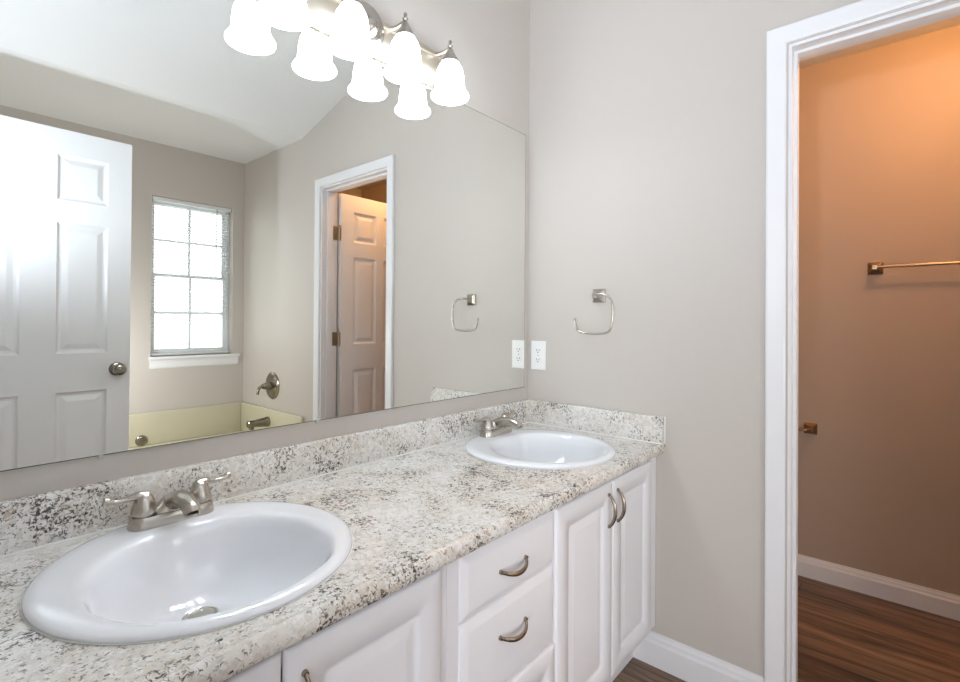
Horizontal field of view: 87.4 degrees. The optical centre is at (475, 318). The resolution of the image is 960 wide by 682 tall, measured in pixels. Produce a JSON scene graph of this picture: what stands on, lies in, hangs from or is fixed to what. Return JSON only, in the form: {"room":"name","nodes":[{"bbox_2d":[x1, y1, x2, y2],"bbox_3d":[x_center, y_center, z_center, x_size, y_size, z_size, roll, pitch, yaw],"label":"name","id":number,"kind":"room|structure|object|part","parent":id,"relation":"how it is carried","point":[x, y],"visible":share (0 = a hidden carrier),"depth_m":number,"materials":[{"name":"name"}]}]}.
{"room":"bathroom","nodes":[
{"label":"bathroom","id":0,"kind":"room"},
{"bbox_2d":[0,0,529,500],"bbox_3d":[-0.390,-0.325,1.500,0.110,3.052,1.970,0,0,41],"label":"wall","id":1,"kind":"structure","parent":0,"point":[490,39],"depth_m":1.71,"materials":[{"name":"beige paint"}]},
{"bbox_2d":[0,0,525,471],"bbox_3d":[-0.352,-0.250,1.451,0.010,1.068,1.708,0,0,41],"label":"wall mirror","id":2,"kind":"object","parent":1,"relation":"attached to","point":[216,220],"visible":0.99,"depth_m":1.18,"materials":[{"name":"white mirror"}]},
{"bbox_2d":[0,400,528,555],"bbox_3d":[-0.350,0.377,1.449,0.019,0.092,1.723,0,0,41],"label":"backsplash","id":3,"kind":"structure","parent":1,"relation":"attached to","point":[27,522],"depth_m":1.18,"materials":[{"name":"stone"}]},
{"bbox_2d":[254,0,468,105],"bbox_3d":[-0.280,-0.817,1.422,0.156,0.198,0.690,0,0,41],"label":"vanity light","id":4,"kind":"object","parent":1,"relation":"attached to","point":[355,31],"visible":1,"depth_m":1.43,"materials":[{"name":"white glass"}]},
{"bbox_3d":[-0.453,-0.779,1.197,0.124,0.116,0.124,0,0,41],"label":"lamp shade","id":5,"kind":"part","parent":4,"relation":"part of","materials":[{"name":"white glass"}]},
{"bbox_3d":[-0.453,-0.786,1.197,0.052,0.093,0.052,0,0,41],"label":"bulb","id":6,"kind":"part","parent":4,"relation":"part of","materials":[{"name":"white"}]},
{"bbox_3d":[-0.346,-0.869,1.352,0.101,0.075,0.060,0,0,41],"label":"arm","id":7,"kind":"part","parent":4,"relation":"part of","materials":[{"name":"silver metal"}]},
{"bbox_3d":[-0.331,-0.777,1.338,0.124,0.116,0.124,0,0,41],"label":"lamp shade","id":8,"kind":"part","parent":4,"relation":"part of","materials":[{"name":"white glass"}]},
{"bbox_3d":[-0.331,-0.784,1.338,0.052,0.093,0.052,0,0,41],"label":"bulb","id":9,"kind":"part","parent":4,"relation":"part of","materials":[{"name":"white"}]},
{"bbox_3d":[-0.223,-0.867,1.495,0.101,0.075,0.060,0,0,41],"label":"arm","id":10,"kind":"part","parent":4,"relation":"part of","materials":[{"name":"silver metal"}]},
{"bbox_3d":[-0.208,-0.775,1.480,0.124,0.116,0.124,0,0,41],"label":"lamp shade","id":11,"kind":"part","parent":4,"relation":"part of","materials":[{"name":"white glass"}]},
{"bbox_3d":[-0.208,-0.783,1.480,0.052,0.093,0.052,0,0,41],"label":"bulb","id":12,"kind":"part","parent":4,"relation":"part of","materials":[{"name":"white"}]},
{"bbox_3d":[-0.098,-0.866,1.639,0.101,0.075,0.060,0,0,41],"label":"arm","id":13,"kind":"part","parent":4,"relation":"part of","materials":[{"name":"silver metal"}]},
{"bbox_3d":[-0.083,-0.773,1.625,0.124,0.116,0.124,0,0,41],"label":"lamp shade","id":14,"kind":"part","parent":4,"relation":"part of","materials":[{"name":"white glass"}]},
{"bbox_3d":[-0.083,-0.781,1.625,0.052,0.093,0.052,0,0,41],"label":"bulb","id":15,"kind":"part","parent":4,"relation":"part of","materials":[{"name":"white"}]},
{"bbox_2d":[528,0,932,681],"bbox_3d":[1.269,-0.265,1.294,2.668,2.952,0.110,0,0,41],"label":"wall","id":16,"kind":"structure","parent":0,"point":[647,118],"depth_m":1.72,"materials":[{"name":"beige paint"}]},
{"bbox_2d":[531,341,545,369],"bbox_3d":[0.260,0.151,2.083,0.071,0.120,0.008,0,0,41],"label":"wall outlet","id":17,"kind":"object","parent":16,"relation":"attached to","point":[538,348],"visible":1,"depth_m":2.08,"materials":[{"name":"white plastic"}]},
{"bbox_2d":[534,357,540,362],"bbox_3d":[0.259,0.171,2.081,0.033,0.026,0.003,0,0,41],"label":"receptacle","id":18,"kind":"object","parent":17,"relation":"attached to","point":[536,359],"depth_m":2.08,"materials":[{"name":"white plastic"}]},
{"bbox_2d":[535,347,540,353],"bbox_3d":[0.259,0.132,2.081,0.033,0.026,0.003,0,0,41],"label":"receptacle","id":19,"kind":"object","parent":17,"relation":"attached to","point":[537,349],"depth_m":2.08,"materials":[{"name":"white plastic"}]},
{"bbox_2d":[573,289,613,334],"bbox_3d":[0.452,-0.027,1.889,0.167,0.174,0.055,0,0,41],"label":"towel ring","id":20,"kind":"object","parent":16,"relation":"attached to","point":[598,295],"visible":1,"depth_m":1.88,"materials":[{"name":"silver metal"}]},
{"bbox_3d":[0.457,-0.088,1.893,0.052,0.052,0.044,0,0,41],"label":"mounting post","id":21,"kind":"part","parent":20,"relation":"part of","materials":[{"name":"silver metal"}]},
{"bbox_2d":[633,631,763,681],"bbox_3d":[0.725,1.154,1.665,0.414,0.112,0.014,0,0,41],"label":"baseboard","id":22,"kind":"structure","parent":16,"relation":"attached to","point":[684,662],"depth_m":1.68,"materials":[{"name":"white wood"}]},
{"bbox_2d":[764,0,959,681],"bbox_3d":[1.214,0.166,1.327,0.767,2.091,0.126,0,0,41],"label":"door frame","id":23,"kind":"structure","parent":16,"relation":"attached to","point":[777,39],"depth_m":1.51,"materials":[{"name":"white wood"}]},
{"bbox_2d":[613,575,959,681],"bbox_3d":[-0.258,1.225,0.280,3.890,0.060,5.806,0,0,41],"label":"floor","id":24,"kind":"structure","parent":0,"point":[845,635],"depth_m":1.88,"materials":[{"name":"brown wood"}]},
{"bbox_2d":[222,566,445,681],"bbox_3d":[-0.474,0.824,0.869,0.584,0.744,0.685,0,0,41],"label":"vanity cabinet","id":25,"kind":"object","parent":24,"relation":"on","point":[400,636],"visible":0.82,"depth_m":0.83,"materials":[{"name":"white wood"}]},
{"bbox_3d":[-0.376,0.756,0.587,0.012,0.580,0.306,0,0,41],"label":"door","id":26,"kind":"part","parent":25,"relation":"part of","materials":[{"name":"white wood"}]},
{"bbox_3d":[-0.237,0.557,0.716,0.027,0.102,0.010,0,0,41],"label":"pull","id":27,"kind":"part","parent":25,"relation":"part of","materials":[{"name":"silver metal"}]},
{"bbox_2d":[0,399,665,681],"bbox_3d":[-0.130,0.394,1.272,0.582,0.124,1.744,0,0,41],"label":"countertop","id":28,"kind":"structure","parent":25,"relation":"on","point":[413,502],"depth_m":1.04,"materials":[{"name":"stone"}]},
{"bbox_2d":[102,471,230,531],"bbox_3d":[-0.620,0.372,1.023,0.176,0.070,0.176,0,0,-5],"label":"faucet","id":29,"kind":"object","parent":28,"relation":"on","point":[176,506],"visible":1,"depth_m":0.98,"materials":[{"name":"silver metal"}]},
{"bbox_3d":[-0.665,0.360,0.969,0.045,0.048,0.088,0,0,41],"label":"lever handle","id":30,"kind":"part","parent":29,"relation":"part of","materials":[{"name":"silver metal"}]},
{"bbox_3d":[-0.618,0.396,1.023,0.054,0.024,0.157,0,0,41],"label":"plate","id":31,"kind":"part","parent":29,"relation":"part of","materials":[{"name":"silver metal"}]},
{"bbox_3d":[-0.583,0.366,0.994,0.140,0.052,0.096,0,0,41],"label":"spout","id":32,"kind":"part","parent":29,"relation":"part of","materials":[{"name":"silver metal"}]},
{"bbox_3d":[-0.570,0.362,1.079,0.045,0.048,0.088,0,0,41],"label":"lever handle","id":33,"kind":"part","parent":29,"relation":"part of","materials":[{"name":"silver metal"}]},
{"bbox_2d":[20,501,352,645],"bbox_3d":[-0.473,0.483,0.890,0.498,0.150,0.498,0,0,41],"label":"sink","id":34,"kind":"object","parent":28,"relation":"in","point":[235,563],"visible":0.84,"depth_m":0.93,"materials":[{"name":"white ceramic"}]},
{"bbox_2d":[473,410,522,437],"bbox_3d":[0.072,0.382,1.823,0.176,0.070,0.176,0,0,-5],"label":"faucet","id":35,"kind":"object","parent":28,"relation":"on","point":[502,425],"visible":1,"depth_m":1.77,"materials":[{"name":"silver metal"}]},
{"bbox_3d":[0.028,0.370,1.768,0.045,0.048,0.088,0,0,41],"label":"lever handle","id":36,"kind":"part","parent":35,"relation":"part of","materials":[{"name":"silver metal"}]},
{"bbox_3d":[0.075,0.405,1.823,0.054,0.024,0.157,0,0,41],"label":"plate","id":37,"kind":"part","parent":35,"relation":"part of","materials":[{"name":"silver metal"}]},
{"bbox_3d":[0.110,0.375,1.794,0.140,0.052,0.096,0,0,41],"label":"spout","id":38,"kind":"part","parent":35,"relation":"part of","materials":[{"name":"silver metal"}]},
{"bbox_3d":[0.123,0.371,1.879,0.045,0.048,0.088,0,0,41],"label":"lever handle","id":39,"kind":"part","parent":35,"relation":"part of","materials":[{"name":"silver metal"}]},
{"bbox_2d":[464,429,615,469],"bbox_3d":[0.210,0.492,1.671,0.498,0.150,0.498,0,0,41],"label":"sink","id":40,"kind":"object","parent":28,"relation":"in","point":[540,449],"visible":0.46,"depth_m":1.76,"materials":[{"name":"white ceramic"}]},
{"bbox_3d":[-0.170,0.758,0.824,0.012,0.580,0.312,0,0,41],"label":"door","id":41,"kind":"part","parent":25,"relation":"part of","materials":[{"name":"white wood"}]},
{"bbox_2d":[445,510,554,681],"bbox_3d":[-0.126,0.829,1.272,0.583,0.744,0.377,0,0,41],"label":"drawers","id":42,"kind":"object","parent":24,"relation":"on","point":[499,593],"visible":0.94,"depth_m":1.08,"materials":[{"name":"white wood"}]},
{"bbox_3d":[0.059,0.761,1.112,0.018,0.606,0.377,0,0,41],"label":"frame","id":43,"kind":"part","parent":42,"relation":"part of","materials":[{"name":"white wood"}]},
{"bbox_3d":[0.082,0.703,1.115,0.012,0.190,0.344,0,0,41],"label":"drawer","id":44,"kind":"part","parent":42,"relation":"part of","materials":[{"name":"white wood"}]},
{"bbox_3d":[0.083,0.538,1.116,0.012,0.132,0.344,0,0,41],"label":"drawer","id":45,"kind":"part","parent":42,"relation":"part of","materials":[{"name":"white wood"}]},
{"bbox_3d":[0.092,0.686,1.098,0.026,0.021,0.102,0,0,41],"label":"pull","id":46,"kind":"part","parent":42,"relation":"part of","materials":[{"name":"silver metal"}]},
{"bbox_3d":[0.093,0.546,1.099,0.026,0.021,0.102,0,0,41],"label":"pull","id":47,"kind":"part","parent":42,"relation":"part of","materials":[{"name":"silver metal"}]},
{"bbox_3d":[0.080,0.927,1.114,0.012,0.250,0.344,0,0,41],"label":"drawer","id":48,"kind":"part","parent":42,"relation":"part of","materials":[{"name":"white wood"}]},
{"bbox_2d":[552,457,655,681],"bbox_3d":[0.219,0.834,1.669,0.584,0.744,0.672,0,0,41],"label":"vanity cabinet","id":49,"kind":"object","parent":24,"relation":"on","point":[603,563],"visible":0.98,"depth_m":1.44,"materials":[{"name":"white wood"}]},
{"bbox_3d":[0.297,0.765,1.364,0.012,0.580,0.308,0,0,41],"label":"door","id":50,"kind":"part","parent":49,"relation":"part of","materials":[{"name":"white wood"}]},
{"bbox_3d":[0.396,0.556,1.448,0.027,0.102,0.010,0,0,41],"label":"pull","id":51,"kind":"part","parent":49,"relation":"part of","materials":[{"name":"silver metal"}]},
{"bbox_3d":[0.434,0.557,1.492,0.027,0.102,0.010,0,0,41],"label":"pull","id":52,"kind":"part","parent":49,"relation":"part of","materials":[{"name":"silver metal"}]},
{"bbox_3d":[0.496,0.768,1.593,0.012,0.580,0.294,0,0,41],"label":"door","id":53,"kind":"part","parent":49,"relation":"part of","materials":[{"name":"white wood"}]},
{"bbox_2d":[798,25,959,595],"bbox_3d":[1.973,0.009,2.124,2.688,2.425,0.120,0,0,41],"label":"wall","id":54,"kind":"structure","parent":0,"point":[879,354],"depth_m":2.20,"materials":[{"name":"beige paint"}]},
{"bbox_2d":[798,422,816,434],"bbox_3d":[1.516,0.517,2.386,0.174,0.052,0.073,0,0,41],"label":"toilet paper holder","id":55,"kind":"object","parent":54,"relation":"attached to","point":[810,428],"visible":0.8,"depth_m":2.35,"materials":[{"name":"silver metal"}]},
{"bbox_3d":[1.492,0.517,2.370,0.160,0.018,0.029,0,0,34],"label":"roll arm","id":56,"kind":"part","parent":55,"relation":"part of","materials":[{"name":"brown metal"}]},
{"bbox_3d":[1.570,0.517,2.356,0.052,0.052,0.048,0,0,41],"label":"mounting post","id":57,"kind":"part","parent":55,"relation":"part of","materials":[{"name":"brown metal"}]},
{"bbox_2d":[798,554,959,620],"bbox_3d":[1.967,1.173,2.027,2.568,0.096,0.014,0,0,41],"label":"baseboard","id":58,"kind":"structure","parent":54,"relation":"attached to","point":[941,603],"depth_m":2.19,"materials":[{"name":"white wood"}]},
{"bbox_2d":[868,261,959,274],"bbox_3d":[1.976,-0.224,2.006,0.648,0.054,0.058,0,0,41],"label":"towel bar","id":59,"kind":"object","parent":54,"relation":"attached to","point":[874,268],"visible":1,"depth_m":2.14,"materials":[{"name":"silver metal"}]},
{"bbox_3d":[1.752,-0.224,2.201,0.054,0.054,0.058,0,0,41],"label":"mounting post","id":60,"kind":"part","parent":59,"relation":"part of","materials":[{"name":"brown metal"}]},
{"bbox_2d":[799,16,959,68],"bbox_3d":[1.712,-1.258,1.720,2.818,0.100,1.096,0,0,41],"label":"door frame","id":61,"kind":"structure","parent":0,"point":[954,21],"depth_m":2.18,"materials":[{"name":"white"}]}
]}

